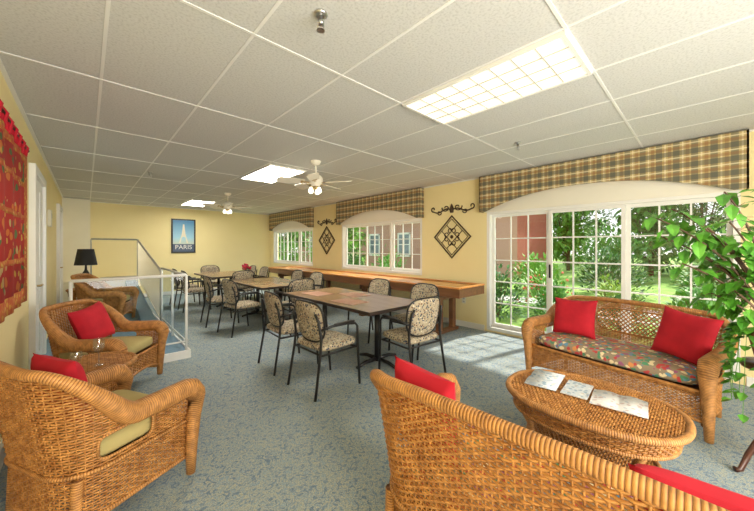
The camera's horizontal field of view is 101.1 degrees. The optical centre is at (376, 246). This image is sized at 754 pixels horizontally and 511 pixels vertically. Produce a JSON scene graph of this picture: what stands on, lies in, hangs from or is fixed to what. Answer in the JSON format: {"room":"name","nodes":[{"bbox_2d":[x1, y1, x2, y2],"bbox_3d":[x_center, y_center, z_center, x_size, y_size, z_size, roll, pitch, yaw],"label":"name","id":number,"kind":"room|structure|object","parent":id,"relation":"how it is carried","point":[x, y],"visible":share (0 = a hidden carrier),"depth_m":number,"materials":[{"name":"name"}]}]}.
{"room":"care facility","nodes":[
{"label":"care facility","id":0,"kind":"room"},
{"bbox_2d":[0,71,61,442],"bbox_3d":[-3.472,0.120,2.974,0.150,2.640,13.490,0,0,-43],"label":"wall","id":1,"kind":"structure","parent":0,"point":[14,331],"depth_m":3.01,"materials":[{"name":"paint"}]},
{"bbox_2d":[0,440,5,470],"bbox_3d":[-1.120,1.380,0.594,0.020,0.120,6.800,0,0,-43],"label":"baseboard","id":2,"kind":"structure","parent":1,"relation":"attached to","point":[2,450],"depth_m":2.04,"materials":[{"name":"white paint"}]},
{"bbox_2d":[0,99,29,323],"bbox_3d":[-2.543,-0.221,2.139,0.056,1.382,1.890,0,0,-43],"label":"tapestry","id":3,"kind":"object","parent":1,"relation":"attached to","point":[14,151],"visible":1,"depth_m":2.19,"materials":[{"name":"fabric"}]},
{"bbox_2d":[29,162,46,369],"bbox_3d":[-3.869,0.255,3.569,0.086,2.210,1.180,0,0,-43],"label":"door","id":4,"kind":"structure","parent":1,"relation":"in","point":[37,182],"depth_m":3.43,"materials":[{"name":"white paint"}]},
{"bbox_2d":[47,210,51,226],"bbox_3d":[-4.980,-0.435,4.721,0.043,0.250,0.200,0,0,-43],"label":"control box","id":5,"kind":"object","parent":1,"relation":"attached to","point":[49,212],"visible":0.99,"depth_m":4.65,"materials":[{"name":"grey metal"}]},
{"bbox_2d":[56,203,62,315],"bbox_3d":[-6.590,0.255,6.467,0.086,2.210,1.130,0,0,-43],"label":"door","id":6,"kind":"structure","parent":1,"relation":"in","point":[59,210],"depth_m":6.06,"materials":[{"name":"white paint"}]},
{"bbox_2d":[133,312,190,368],"bbox_3d":[-4.772,1.390,5.505,1.420,0.100,5.340,0,0,-43],"label":"trim","id":7,"kind":"structure","parent":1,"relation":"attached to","point":[174,356],"depth_m":3.96,"materials":[{"name":"white paint"}]},
{"bbox_2d":[90,202,269,292],"bbox_3d":[-6.008,0.120,9.743,5.420,2.640,0.150,0,0,-43],"label":"wall","id":8,"kind":"structure","parent":0,"point":[226,241],"depth_m":9.40,"materials":[{"name":"paint"}]},
{"bbox_2d":[171,218,195,252],"bbox_3d":[-6.002,-0.340,9.620,0.650,1.050,0.033,0,0,-43],"label":"framed poster","id":9,"kind":"object","parent":8,"relation":"attached to","point":[183,231],"visible":1,"depth_m":9.61,"materials":[{"name":"paper"}]},
{"bbox_2d":[173,220,193,243],"bbox_3d":[-6.005,-0.340,9.623,0.570,0.970,0.014,0,0,-43],"label":"print","id":10,"kind":"object","parent":9,"relation":"attached to","point":[183,230],"depth_m":9.61},
{"bbox_2d":[0,0,753,214],"bbox_3d":[-1.442,-1.250,4.881,5.720,0.100,13.490,0,0,-43],"label":"ceiling","id":11,"kind":"structure","parent":0,"point":[173,49],"depth_m":2.29,"materials":[{"name":"tile"}]},
{"bbox_2d":[180,199,215,206],"bbox_3d":[-4.888,-1.189,8.456,0.596,0.022,1.206,0,0,-43],"label":"recessed light","id":12,"kind":"object","parent":11,"relation":"in","point":[191,202],"visible":0.8,"depth_m":8.29,"materials":[{"name":"white paint"}]},
{"bbox_2d":[182,200,213,205],"bbox_3d":[-4.888,-1.194,8.456,0.552,0.009,1.162,0,0,-43],"label":"diffuser","id":13,"kind":"object","parent":12,"relation":"attached to","point":[190,202],"depth_m":8.29,"materials":[{"name":"plastic"}]},
{"bbox_2d":[202,193,251,213],"bbox_3d":[-3.316,-0.972,6.934,1.013,0.456,0.973,0,0,7],"label":"ceiling fan","id":14,"kind":"object","parent":11,"relation":"hanging from","point":[227,205],"visible":1,"depth_m":6.85,"materials":[{"name":"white metal"}]},
{"bbox_2d":[239,164,305,182],"bbox_3d":[-1.739,-1.189,5.102,0.596,0.022,1.206,0,0,-43],"label":"recessed light","id":15,"kind":"object","parent":11,"relation":"in","point":[269,173],"visible":0.91,"depth_m":5.02,"materials":[{"name":"white paint"}]},
{"bbox_2d":[277,160,351,194],"bbox_3d":[-0.836,-0.972,4.362,1.013,0.456,0.973,0,0,30],"label":"ceiling fan","id":16,"kind":"object","parent":11,"relation":"hanging from","point":[315,180],"visible":1,"depth_m":4.26,"materials":[{"name":"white metal"}]},
{"bbox_2d":[314,8,327,33],"bbox_3d":[-0.289,-1.156,1.594,0.070,0.088,0.069,0,0,-43],"label":"sprinkler","id":17,"kind":"object","parent":11,"relation":"attached to","point":[320,14],"visible":1,"depth_m":1.58,"materials":[{"name":"metal"}]},
{"bbox_2d":[0,0,753,214],"bbox_3d":[-1.391,-1.194,4.826,5.420,0.012,13.340,0,0,-43],"label":"grid","id":18,"kind":"object","parent":11,"relation":"attached to","point":[108,2],"visible":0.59,"depth_m":2.47,"materials":[{"name":"metal"}]},
{"bbox_2d":[402,30,591,124],"bbox_3d":[0.842,-1.189,2.354,0.596,0.022,1.206,0,0,-43],"label":"recessed light","id":19,"kind":"object","parent":11,"relation":"in","point":[553,61],"visible":1,"depth_m":2.22,"materials":[{"name":"white paint"}]},
{"bbox_2d":[0,289,753,510],"bbox_3d":[-1.442,1.500,4.881,5.720,0.120,13.490,0,0,-43],"label":"floor","id":20,"kind":"structure","parent":0,"point":[265,443],"depth_m":2.62,"materials":[{"name":"carpet"}]},
{"bbox_2d":[67,351,137,386],"bbox_3d":[-2.176,1.165,2.346,0.582,0.573,0.582,0,0,0],"label":"side table","id":21,"kind":"object","parent":20,"relation":"on","point":[89,362],"visible":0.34,"depth_m":2.45,"materials":[{"name":"wicker"}]},
{"bbox_2d":[0,361,205,510],"bbox_3d":[-1.593,0.989,1.770,0.810,0.905,0.792,0,0,20],"label":"wicker armchair","id":22,"kind":"object","parent":20,"relation":"on","point":[125,421],"visible":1,"depth_m":1.50,"materials":[{"name":"brown wicker"}]},
{"bbox_2d":[30,353,94,424],"bbox_3d":[-1.681,0.760,1.659,0.380,0.372,0.156,0,0,20],"label":"throw pillow","id":23,"kind":"object","parent":22,"relation":"on","point":[70,368],"visible":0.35,"depth_m":1.59,"materials":[{"name":"red fabric"}]},
{"bbox_2d":[35,389,176,467],"bbox_3d":[-1.586,1.010,1.788,0.590,0.130,0.550,0,0,20],"label":"seat cushion","id":24,"kind":"object","parent":22,"relation":"on","point":[79,456],"depth_m":1.59,"materials":[{"name":"green fabric"}]},
{"bbox_2d":[39,299,168,388],"bbox_3d":[-2.676,0.989,3.070,0.792,0.905,0.810,0,0,-7],"label":"wicker armchair","id":25,"kind":"object","parent":20,"relation":"on","point":[63,345],"visible":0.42,"depth_m":3.05,"materials":[{"name":"brown wicker"}]},
{"bbox_2d":[67,301,114,338],"bbox_3d":[-2.804,0.760,3.059,0.206,0.408,0.429,0,0,-3],"label":"throw pillow","id":26,"kind":"object","parent":25,"relation":"on","point":[93,321],"visible":0.91,"depth_m":2.98,"materials":[{"name":"red fabric"}]},
{"bbox_2d":[59,336,152,358],"bbox_3d":[-2.657,1.010,3.072,0.550,0.130,0.590,0,0,-7],"label":"seat cushion","id":27,"kind":"object","parent":25,"relation":"on","point":[137,345],"depth_m":3.14,"materials":[{"name":"green fabric"}]},
{"bbox_2d":[43,307,184,356],"bbox_3d":[-4.790,1.400,5.510,1.400,0.080,5.310,0,0,-43],"label":"platform","id":28,"kind":"object","parent":20,"relation":"on","point":[178,347],"visible":0.14,"depth_m":4.61,"materials":[{"name":"blue carpet"}]},
{"bbox_2d":[65,286,103,309],"bbox_3d":[-5.647,1.085,6.014,0.562,0.573,0.562,0,0,36],"label":"side table","id":29,"kind":"object","parent":28,"relation":"on","point":[66,290],"visible":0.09,"depth_m":5.77,"materials":[{"name":"wicker"}]},
{"bbox_2d":[74,249,97,287],"bbox_3d":[-5.647,0.420,6.014,0.340,0.760,0.340,0,0,-43],"label":"table lamp","id":30,"kind":"object","parent":29,"relation":"on","point":[85,257],"visible":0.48,"depth_m":5.92,"materials":[{"name":"fabric"}]},
{"bbox_2d":[70,273,138,317],"bbox_3d":[-4.746,0.909,5.420,0.792,0.905,0.810,0,0,-23],"label":"wicker armchair","id":31,"kind":"object","parent":28,"relation":"on","point":[118,297],"visible":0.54,"depth_m":5.24,"materials":[{"name":"brown wicker"}]},
{"bbox_2d":[88,294,129,304],"bbox_3d":[-4.728,0.930,5.428,0.550,0.130,0.590,0,0,-23],"label":"seat cushion","id":32,"kind":"object","parent":31,"relation":"on","point":[110,302],"depth_m":5.22,"materials":[{"name":"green fabric"}]},
{"bbox_2d":[63,238,160,320],"bbox_3d":[-5.485,0.575,6.253,1.404,1.570,3.414,0,0,-43],"label":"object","id":33,"kind":"object","parent":28,"relation":"on","point":[146,265],"visible":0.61,"depth_m":6.86,"materials":[{"name":"grey metal"}]},
{"bbox_2d":[69,267,187,349],"bbox_3d":[-3.525,0.856,4.371,1.118,1.008,1.833,0,0,-43],"label":"railing","id":34,"kind":"object","parent":28,"relation":"on","point":[178,274],"visible":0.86,"depth_m":4.07,"materials":[{"name":"metal"}]},
{"bbox_2d":[125,280,155,320],"bbox_3d":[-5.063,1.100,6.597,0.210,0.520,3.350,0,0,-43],"label":"ramp","id":35,"kind":"object","parent":28,"relation":"on","point":[143,311],"visible":0.46,"depth_m":6.17,"materials":[{"name":"blue carpet"}]},
{"bbox_2d":[169,268,200,307],"bbox_3d":[-4.784,0.984,7.717,0.577,0.916,0.600,0,0,-43],"label":"dining chair","id":36,"kind":"object","parent":20,"relation":"on","point":[177,286],"visible":0.57,"depth_m":7.53,"materials":[{"name":"fabric"}]},
{"bbox_2d":[177,270,210,312],"bbox_3d":[-4.188,0.984,7.111,0.577,0.916,0.600,0,0,-43],"label":"dining chair","id":37,"kind":"object","parent":20,"relation":"on","point":[193,290],"visible":0.62,"depth_m":6.97,"materials":[{"name":"fabric"}]},
{"bbox_2d":[200,265,225,295],"bbox_3d":[-4.659,0.984,8.760,0.600,0.916,0.577,0,0,-43],"label":"dining chair","id":38,"kind":"object","parent":20,"relation":"on","point":[208,268],"visible":0.34,"depth_m":8.85,"materials":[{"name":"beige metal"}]},
{"bbox_2d":[200,275,238,327],"bbox_3d":[-2.996,0.984,5.900,0.577,0.916,0.600,0,0,-39],"label":"dining chair","id":39,"kind":"object","parent":20,"relation":"on","point":[208,286],"visible":0.73,"depth_m":5.68,"materials":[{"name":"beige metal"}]},
{"bbox_2d":[194,271,256,306],"bbox_3d":[-3.923,1.064,7.976,1.024,0.750,1.629,0,0,-43],"label":"dining table","id":40,"kind":"object","parent":20,"relation":"on","point":[226,274],"visible":0.59,"depth_m":7.78,"materials":[{"name":"laminate"}]},
{"bbox_2d":[224,270,255,312],"bbox_3d":[-3.153,0.984,7.156,0.600,0.916,0.577,0,0,-43],"label":"dining chair","id":41,"kind":"object","parent":20,"relation":"on","point":[244,274],"visible":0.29,"depth_m":6.99,"materials":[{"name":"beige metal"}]},
{"bbox_2d":[217,279,263,337],"bbox_3d":[-2.325,0.984,5.288,0.600,0.916,0.577,0,0,39],"label":"dining chair","id":42,"kind":"object","parent":20,"relation":"on","point":[230,288],"visible":1,"depth_m":5.12,"materials":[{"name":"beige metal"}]},
{"bbox_2d":[242,267,269,299],"bbox_3d":[-3.158,0.984,8.146,0.577,0.916,0.600,0,0,-43],"label":"dining chair","id":43,"kind":"object","parent":20,"relation":"on","point":[263,272],"visible":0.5,"depth_m":8.21,"materials":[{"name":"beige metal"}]},
{"bbox_2d":[233,277,292,325],"bbox_3d":[-2.168,1.064,6.195,1.024,0.750,1.774,0,0,-43],"label":"dining table","id":44,"kind":"object","parent":20,"relation":"on","point":[264,283],"visible":0.54,"depth_m":6.03,"materials":[{"name":"laminate"}]},
{"bbox_2d":[258,291,318,375],"bbox_3d":[-1.101,0.984,3.838,0.577,0.916,0.600,0,0,-40],"label":"dining chair","id":45,"kind":"object","parent":20,"relation":"on","point":[278,324],"visible":0.83,"depth_m":3.63,"materials":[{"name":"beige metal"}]},
{"bbox_2d":[273,270,304,308],"bbox_3d":[-1.957,0.984,6.941,0.577,0.916,0.600,0,0,-43],"label":"dining chair","id":46,"kind":"object","parent":20,"relation":"on","point":[296,274],"visible":0.38,"depth_m":7.01,"materials":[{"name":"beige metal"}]},
{"bbox_2d":[275,278,314,335],"bbox_3d":[-1.398,0.984,5.375,0.600,0.916,0.577,0,0,-43],"label":"dining chair","id":47,"kind":"object","parent":20,"relation":"on","point":[302,284],"visible":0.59,"depth_m":5.15,"materials":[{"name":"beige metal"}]},
{"bbox_2d":[290,272,323,309],"bbox_3d":[-1.410,0.984,6.358,0.577,0.916,0.600,0,0,-43],"label":"dining chair","id":48,"kind":"object","parent":20,"relation":"on","point":[317,277],"visible":0.38,"depth_m":6.43,"materials":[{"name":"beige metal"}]},
{"bbox_2d":[287,299,360,401],"bbox_3d":[-0.558,0.984,3.261,0.600,0.916,0.577,0,0,45],"label":"dining chair","id":49,"kind":"object","parent":20,"relation":"on","point":[311,320],"visible":1,"depth_m":3.09,"materials":[{"name":"fabric"}]},
{"bbox_2d":[283,287,413,368],"bbox_3d":[-0.396,1.064,4.293,0.964,0.750,1.964,0,0,-43],"label":"dining table","id":50,"kind":"object","parent":20,"relation":"on","point":[378,304],"visible":0.63,"depth_m":3.86,"materials":[{"name":"laminate"}]},
{"bbox_2d":[302,291,332,295],"bbox_3d":[-0.881,0.688,4.591,0.420,0.003,0.300,0,0,44],"label":"placemat","id":51,"kind":"object","parent":50,"relation":"on","point":[314,293],"visible":1,"depth_m":4.58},
{"bbox_2d":[332,298,368,304],"bbox_3d":[-0.351,0.688,3.923,0.420,0.003,0.300,0,0,42],"label":"placemat","id":52,"kind":"object","parent":50,"relation":"on","point":[348,301],"visible":1,"depth_m":3.91,"materials":[{"name":"fabric"}]},
{"bbox_2d":[338,292,370,297],"bbox_3d":[-0.333,0.688,4.489,0.300,0.003,0.420,0,0,-35],"label":"placemat","id":53,"kind":"object","parent":50,"relation":"on","point":[350,294],"visible":1,"depth_m":4.48,"materials":[{"name":"fabric"}]},
{"bbox_2d":[347,278,393,343],"bbox_3d":[-0.101,0.984,5.008,0.577,0.916,0.600,0,0,-43],"label":"dining chair","id":54,"kind":"object","parent":20,"relation":"on","point":[377,285],"visible":0.34,"depth_m":5.09,"materials":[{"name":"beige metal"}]},
{"bbox_2d":[268,266,484,334],"bbox_3d":[-0.773,1.028,7.368,0.800,0.825,6.712,0,0,-43],"label":"table","id":55,"kind":"object","parent":20,"relation":"on","point":[451,290],"visible":0.56,"depth_m":5.71,"materials":[{"name":"brown wood"}]},
{"bbox_2d":[378,296,446,372],"bbox_3d":[0.393,0.984,3.463,0.600,0.916,0.577,0,0,-37],"label":"dining chair","id":56,"kind":"object","parent":20,"relation":"on","point":[422,314],"visible":0.99,"depth_m":3.29,"materials":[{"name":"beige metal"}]},
{"bbox_2d":[388,283,442,359],"bbox_3d":[0.543,0.984,4.323,0.577,0.916,0.600,0,0,-43],"label":"dining chair","id":57,"kind":"object","parent":20,"relation":"on","point":[419,290],"visible":0.32,"depth_m":4.41,"materials":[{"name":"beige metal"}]},
{"bbox_2d":[370,369,729,510],"bbox_3d":[0.659,0.974,1.195,1.439,0.935,0.868,0,0,45],"label":"wicker loveseat","id":58,"kind":"object","parent":20,"relation":"on","point":[503,465],"visible":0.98,"depth_m":0.97,"materials":[{"name":"wicker"}]},
{"bbox_2d":[395,356,457,466],"bbox_3d":[0.213,0.720,1.366,0.353,0.436,0.170,0,0,45],"label":"throw pillow","id":59,"kind":"object","parent":58,"relation":"on","point":[406,371],"visible":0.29,"depth_m":1.30,"materials":[{"name":"red fabric"}]},
{"bbox_2d":[395,420,632,510],"bbox_3d":[0.674,1.010,1.210,1.210,0.130,0.620,0,0,45],"label":"seat cushion","id":60,"kind":"object","parent":58,"relation":"on","point":[458,420],"depth_m":1.26,"materials":[{"name":"wicker"}]},
{"bbox_2d":[628,463,753,510],"bbox_3d":[0.932,0.795,0.848,0.382,0.311,0.212,0,0,42],"label":"throw pillow","id":61,"kind":"object","parent":58,"relation":"on","point":[721,497],"visible":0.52,"depth_m":0.84,"materials":[{"name":"red fabric"}]},
{"bbox_2d":[505,369,696,468],"bbox_3d":[1.380,1.217,2.037,0.779,0.476,1.015,0,0,-43],"label":"coffee table","id":62,"kind":"object","parent":20,"relation":"on","point":[668,429],"visible":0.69,"depth_m":1.83,"materials":[{"name":"wicker"}]},
{"bbox_2d":[524,369,564,390],"bbox_3d":[1.246,0.973,2.295,0.200,0.012,0.340,0,0,41],"label":"magazine","id":63,"kind":"object","parent":62,"relation":"on","point":[548,380],"visible":1,"depth_m":2.27,"materials":[{"name":"paper"}]},
{"bbox_2d":[560,380,593,399],"bbox_3d":[1.376,0.976,2.129,0.150,0.006,0.260,0,0,43],"label":"magazine","id":64,"kind":"object","parent":62,"relation":"on","point":[572,388],"visible":1,"depth_m":2.12,"materials":[{"name":"paper"}]},
{"bbox_2d":[526,418,661,468],"bbox_3d":[1.380,1.300,2.037,0.565,0.032,0.742,0,0,-43],"label":"shelf","id":65,"kind":"object","parent":62,"relation":"attached to","point":[621,459],"depth_m":1.99,"materials":[{"name":"wicker"}]},
{"bbox_2d":[589,389,648,418],"bbox_3d":[1.519,0.973,1.947,0.280,0.012,0.250,0,0,41],"label":"magazine","id":66,"kind":"object","parent":62,"relation":"on","point":[634,406],"visible":1,"depth_m":1.93,"materials":[{"name":"paper"}]},
{"bbox_2d":[521,295,737,443],"bbox_3d":[2.328,0.999,3.010,0.858,0.885,1.512,0,0,-31],"label":"wicker loveseat","id":67,"kind":"object","parent":20,"relation":"on","point":[619,356],"visible":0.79,"depth_m":2.81,"materials":[{"name":"wicker"}]},
{"bbox_2d":[552,297,597,339],"bbox_3d":[2.143,0.760,3.371,0.192,0.410,0.458,0,0,-32],"label":"throw pillow","id":68,"kind":"object","parent":67,"relation":"on","point":[571,316],"visible":1,"depth_m":3.30,"materials":[{"name":"red fabric"}]},
{"bbox_2d":[538,332,698,384],"bbox_3d":[2.313,1.010,3.001,0.620,0.130,1.290,0,0,-31],"label":"seat cushion","id":69,"kind":"object","parent":67,"relation":"on","point":[636,358],"depth_m":2.79,"materials":[{"name":"fabric"}]},
{"bbox_2d":[650,306,724,364],"bbox_3d":[2.594,0.750,2.614,0.204,0.448,0.446,0,0,-18],"label":"throw pillow","id":70,"kind":"object","parent":67,"relation":"on","point":[688,337],"visible":0.98,"depth_m":2.56,"materials":[{"name":"red fabric"}]},
{"bbox_2d":[732,357,753,471],"bbox_3d":[2.540,1.089,1.960,0.376,0.701,0.397,0,0,-43],"label":"plant stand","id":71,"kind":"object","parent":20,"relation":"on","point":[749,363],"visible":0.79,"depth_m":1.97,"materials":[{"name":"brown wood"}]},
{"bbox_2d":[641,189,753,353],"bbox_3d":[2.353,0.135,2.120,0.473,1.206,0.833,0,0,-43],"label":"potted plant","id":72,"kind":"object","parent":71,"relation":"on","point":[738,287],"visible":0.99,"depth_m":2.09,"materials":[{"name":"green plant"}]},
{"bbox_2d":[719,322,753,423],"bbox_3d":[2.512,0.812,1.948,0.484,0.612,0.508,0,0,-43],"label":"trailing ivy","id":73,"kind":"object","parent":71,"relation":"on","point":[732,328],"visible":0.9,"depth_m":2.01,"materials":[{"name":"green plant"}]},
{"bbox_3d":[-7.047,1.140,7.885,1.360,0.600,1.104,0,0,-43],"label":"landing","id":74,"kind":"object","parent":20,"relation":"on","visible":0},
{"bbox_2d":[62,198,89,281],"bbox_3d":[-7.559,-0.173,7.802,0.500,2.027,0.524,0,0,-43],"label":"column","id":75,"kind":"structure","parent":74,"relation":"on","point":[76,212],"depth_m":7.59,"materials":[{"name":"paint"}]},
{"bbox_2d":[270,131,753,385],"bbox_3d":[0.607,0.130,6.804,0.200,2.660,13.490,0,0,-43],"label":"wall","id":76,"kind":"structure","parent":0,"point":[469,264],"depth_m":5.83,"materials":[{"name":"paint"}]},
{"bbox_2d":[269,207,313,230],"bbox_3d":[-2.913,-0.889,10.310,0.129,0.599,2.822,0,0,-43],"label":"valance","id":77,"kind":"object","parent":76,"relation":"attached to","point":[305,216],"visible":1,"depth_m":9.93,"materials":[{"name":"fabric"}]},
{"bbox_2d":[272,221,312,230],"bbox_3d":[-2.869,-0.825,10.338,0.030,0.470,2.740,0,0,-43],"label":"trim","id":78,"kind":"structure","parent":76,"relation":"attached to","point":[287,225],"depth_m":10.38,"materials":[{"name":"paint"}]},
{"bbox_2d":[274,228,312,265],"bbox_3d":[-2.804,-0.010,10.399,0.150,1.180,2.700,0,0,-43],"label":"window","id":79,"kind":"structure","parent":76,"relation":"in","point":[300,262],"depth_m":10.34,"materials":[{"name":"white paint"}]},
{"bbox_2d":[319,226,334,253],"bbox_3d":[-1.430,-0.190,8.809,0.036,0.816,0.816,0,0,-43],"label":"wall plaque","id":80,"kind":"object","parent":76,"relation":"attached to","point":[326,226],"visible":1,"depth_m":8.80,"materials":[{"name":"metal"}]},
{"bbox_2d":[341,210,416,224],"bbox_3d":[-0.022,-0.825,7.305,0.030,0.470,2.760,0,0,-43],"label":"trim","id":81,"kind":"structure","parent":76,"relation":"attached to","point":[376,215],"depth_m":7.25,"materials":[{"name":"paint"}]},
{"bbox_2d":[336,188,423,224],"bbox_3d":[-0.065,-0.889,7.278,0.129,0.599,2.842,0,0,-43],"label":"valance","id":82,"kind":"object","parent":76,"relation":"attached to","point":[411,201],"visible":1,"depth_m":6.87,"materials":[{"name":"fabric"}]},
{"bbox_2d":[342,218,421,274],"bbox_3d":[0.044,-0.010,7.367,0.150,1.180,2.720,0,0,-43],"label":"window","id":83,"kind":"structure","parent":76,"relation":"in","point":[345,265],"depth_m":7.17,"materials":[{"name":"white paint"}]},
{"bbox_2d":[434,215,470,257],"bbox_3d":[1.398,-0.190,5.798,0.036,0.816,0.816,0,0,-43],"label":"wall plaque","id":84,"kind":"object","parent":76,"relation":"attached to","point":[454,233],"visible":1,"depth_m":5.78,"materials":[{"name":"metal"}]},
{"bbox_2d":[431,203,474,214],"bbox_3d":[1.398,-0.711,5.798,0.021,0.199,0.945,0,0,-43],"label":"wall ornament","id":85,"kind":"object","parent":76,"relation":"attached to","point":[451,208],"visible":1,"depth_m":5.78,"materials":[{"name":"metal"}]},
{"bbox_2d":[284,288,753,386],"bbox_3d":[0.580,1.390,6.676,0.015,0.100,13.340,0,0,-43],"label":"baseboard","id":86,"kind":"structure","parent":76,"relation":"attached to","point":[750,380],"depth_m":5.52,"materials":[{"name":"white paint"}]},
{"bbox_2d":[479,129,748,212],"bbox_3d":[2.789,-0.889,4.238,0.129,0.599,2.942,0,0,-43],"label":"valance","id":87,"kind":"object","parent":76,"relation":"attached to","point":[720,160],"visible":0.99,"depth_m":3.69,"materials":[{"name":"fabric"}]},
{"bbox_2d":[487,191,740,381],"bbox_3d":[2.899,0.405,4.327,0.150,2.010,2.820,0,0,-43],"label":"sliding glass door","id":88,"kind":"structure","parent":76,"relation":"in","point":[625,206],"depth_m":4.32,"materials":[{"name":"white paint"}]},
{"bbox_2d":[485,181,743,212],"bbox_3d":[2.833,-0.825,4.265,0.030,0.470,2.860,0,0,-43],"label":"trim","id":89,"kind":"structure","parent":76,"relation":"attached to","point":[612,191],"depth_m":4.08,"materials":[{"name":"paint"}]},
{"label":"outside","id":90,"kind":"structure","parent":0,"visible":0},
{"bbox_2d":[279,257,725,347],"bbox_3d":[16.919,1.615,29.606,54.800,0.250,80.000,0,0,-43],"label":"ground","id":91,"kind":"structure","parent":90,"point":[666,287],"depth_m":10.87,"materials":[{"name":"green plant"}]},
{"bbox_2d":[279,236,307,261],"bbox_3d":[-4.928,0.465,16.753,2.414,2.059,2.533,0,0,-14],"label":"shrub","id":92,"kind":"object","parent":91,"relation":"on","point":[293,244],"visible":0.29,"depth_m":16.70,"materials":[{"name":"green plant"}]},
{"bbox_2d":[279,231,311,260],"bbox_3d":[-7.167,-1.855,23.324,4.988,7.142,4.636,0,0,-29],"label":"tree","id":93,"kind":"object","parent":91,"relation":"on","point":[296,234],"visible":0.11,"depth_m":23.03,"materials":[{"name":"green plant"}]},
{"bbox_2d":[304,227,369,264],"bbox_3d":[-2.188,-1.300,17.485,3.735,5.764,4.063,0,0,-2],"label":"tree","id":94,"kind":"object","parent":91,"relation":"on","point":[350,233],"visible":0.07,"depth_m":17.09,"materials":[{"name":"green plant"}]},
{"bbox_2d":[348,243,365,264],"bbox_3d":[-1.024,0.630,12.484,1.901,1.728,1.836,0,0,-43],"label":"shrub","id":95,"kind":"object","parent":91,"relation":"on","point":[350,259],"visible":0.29,"depth_m":12.40,"materials":[{"name":"green plant"}]},
{"bbox_2d":[368,245,406,269],"bbox_3d":[0.443,0.680,10.482,1.899,1.657,1.804,0,0,-43],"label":"shrub","id":96,"kind":"object","parent":91,"relation":"on","point":[386,262],"visible":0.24,"depth_m":10.39,"materials":[{"name":"green plant"}]},
{"bbox_2d":[298,214,545,277],"bbox_3d":[0.885,-1.210,23.877,4.820,5.400,21.800,0,0,-43],"label":"brick building","id":97,"kind":"structure","parent":91,"relation":"on","point":[537,223],"depth_m":16.85,"materials":[{"name":"brick"}]},
{"bbox_2d":[496,263,526,320],"bbox_3d":[2.602,0.917,6.571,1.309,1.172,1.204,0,0,-43],"label":"shrub","id":98,"kind":"object","parent":91,"relation":"on","point":[499,293],"visible":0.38,"depth_m":6.44,"materials":[{"name":"green plant"}]},
{"bbox_2d":[512,250,566,293],"bbox_3d":[5.369,0.812,10.241,1.919,1.404,1.850,0,0,-43],"label":"shrub","id":99,"kind":"object","parent":91,"relation":"on","point":[532,265],"visible":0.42,"depth_m":10.17,"materials":[{"name":"green plant"}]},
{"bbox_2d":[516,266,571,311],"bbox_3d":[3.860,0.979,7.003,1.296,1.095,1.304,0,0,-43],"label":"shrub","id":100,"kind":"object","parent":91,"relation":"on","point":[535,280],"visible":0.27,"depth_m":7.02,"materials":[{"name":"green plant"}]},
{"bbox_2d":[524,274,575,316],"bbox_3d":[3.342,1.007,5.884,1.000,1.028,1.080,0,0,-13],"label":"shrub","id":101,"kind":"object","parent":91,"relation":"on","point":[560,293],"visible":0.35,"depth_m":5.87,"materials":[{"name":"green plant"}]},
{"bbox_2d":[553,210,600,270],"bbox_3d":[12.031,-2.052,19.652,4.193,7.187,4.556,0,0,29],"label":"tree","id":102,"kind":"object","parent":91,"relation":"on","point":[563,246],"visible":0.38,"depth_m":18.97,"materials":[{"name":"green plant"}]},
{"bbox_2d":[554,209,616,261],"bbox_3d":[16.644,-3.620,26.061,5.942,10.225,6.690,0,0,12],"label":"tree","id":103,"kind":"object","parent":91,"relation":"on","point":[604,219],"visible":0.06,"depth_m":24.76,"materials":[{"name":"green plant"}]},
{"bbox_2d":[571,218,657,282],"bbox_3d":[9.918,0.161,13.063,3.096,2.764,2.990,0,0,-43],"label":"shrub","id":104,"kind":"object","parent":91,"relation":"on","point":[602,240],"visible":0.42,"depth_m":12.96,"materials":[{"name":"green plant"}]},
{"bbox_2d":[574,244,656,299],"bbox_3d":[7.189,0.704,9.329,2.116,1.605,2.037,0,0,-43],"label":"shrub","id":105,"kind":"object","parent":91,"relation":"on","point":[600,267],"visible":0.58,"depth_m":9.26,"materials":[{"name":"green plant"}]},
{"bbox_2d":[591,274,647,322],"bbox_3d":[4.954,1.034,6.432,1.073,1.010,1.126,0,0,-43],"label":"shrub","id":106,"kind":"object","parent":91,"relation":"on","point":[605,286],"visible":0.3,"depth_m":6.40,"materials":[{"name":"green plant"}]},
{"bbox_2d":[597,292,657,336],"bbox_3d":[4.359,1.142,5.464,1.088,0.739,1.043,0,0,-43],"label":"shrub","id":107,"kind":"object","parent":91,"relation":"on","point":[619,295],"visible":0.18,"depth_m":5.35,"materials":[{"name":"green plant"}]},
{"bbox_2d":[605,203,697,275],"bbox_3d":[14.094,-2.175,16.138,4.452,7.410,4.094,0,0,44],"label":"tree","id":108,"kind":"object","parent":91,"relation":"on","point":[637,219],"visible":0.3,"depth_m":15.73,"materials":[{"name":"green plant"}]},
{"bbox_2d":[657,202,725,262],"bbox_3d":[21.549,-3.589,20.649,5.748,10.225,6.116,0,0,-43],"label":"tree","id":109,"kind":"object","parent":91,"relation":"on","point":[697,211],"visible":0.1,"depth_m":20.42,"materials":[{"name":"green plant"}]},
{"bbox_2d":[660,280,725,331],"bbox_3d":[5.614,1.026,5.352,1.276,0.982,1.310,0,0,31],"label":"shrub","id":110,"kind":"object","parent":91,"relation":"on","point":[700,304],"visible":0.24,"depth_m":5.34,"materials":[{"name":"green plant"}]},
{"bbox_2d":[670,220,725,285],"bbox_3d":[13.170,0.249,11.544,3.500,2.574,3.324,0,0,-43],"label":"shrub","id":111,"kind":"object","parent":91,"relation":"on","point":[714,228],"visible":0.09,"depth_m":12.03,"materials":[{"name":"green plant"}]},
{"bbox_2d":[673,248,725,298],"bbox_3d":[10.013,0.741,8.642,2.715,1.608,2.616,0,0,-43],"label":"shrub","id":112,"kind":"object","parent":91,"relation":"on","point":[686,282],"visible":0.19,"depth_m":9.05,"materials":[{"name":"green plant"}]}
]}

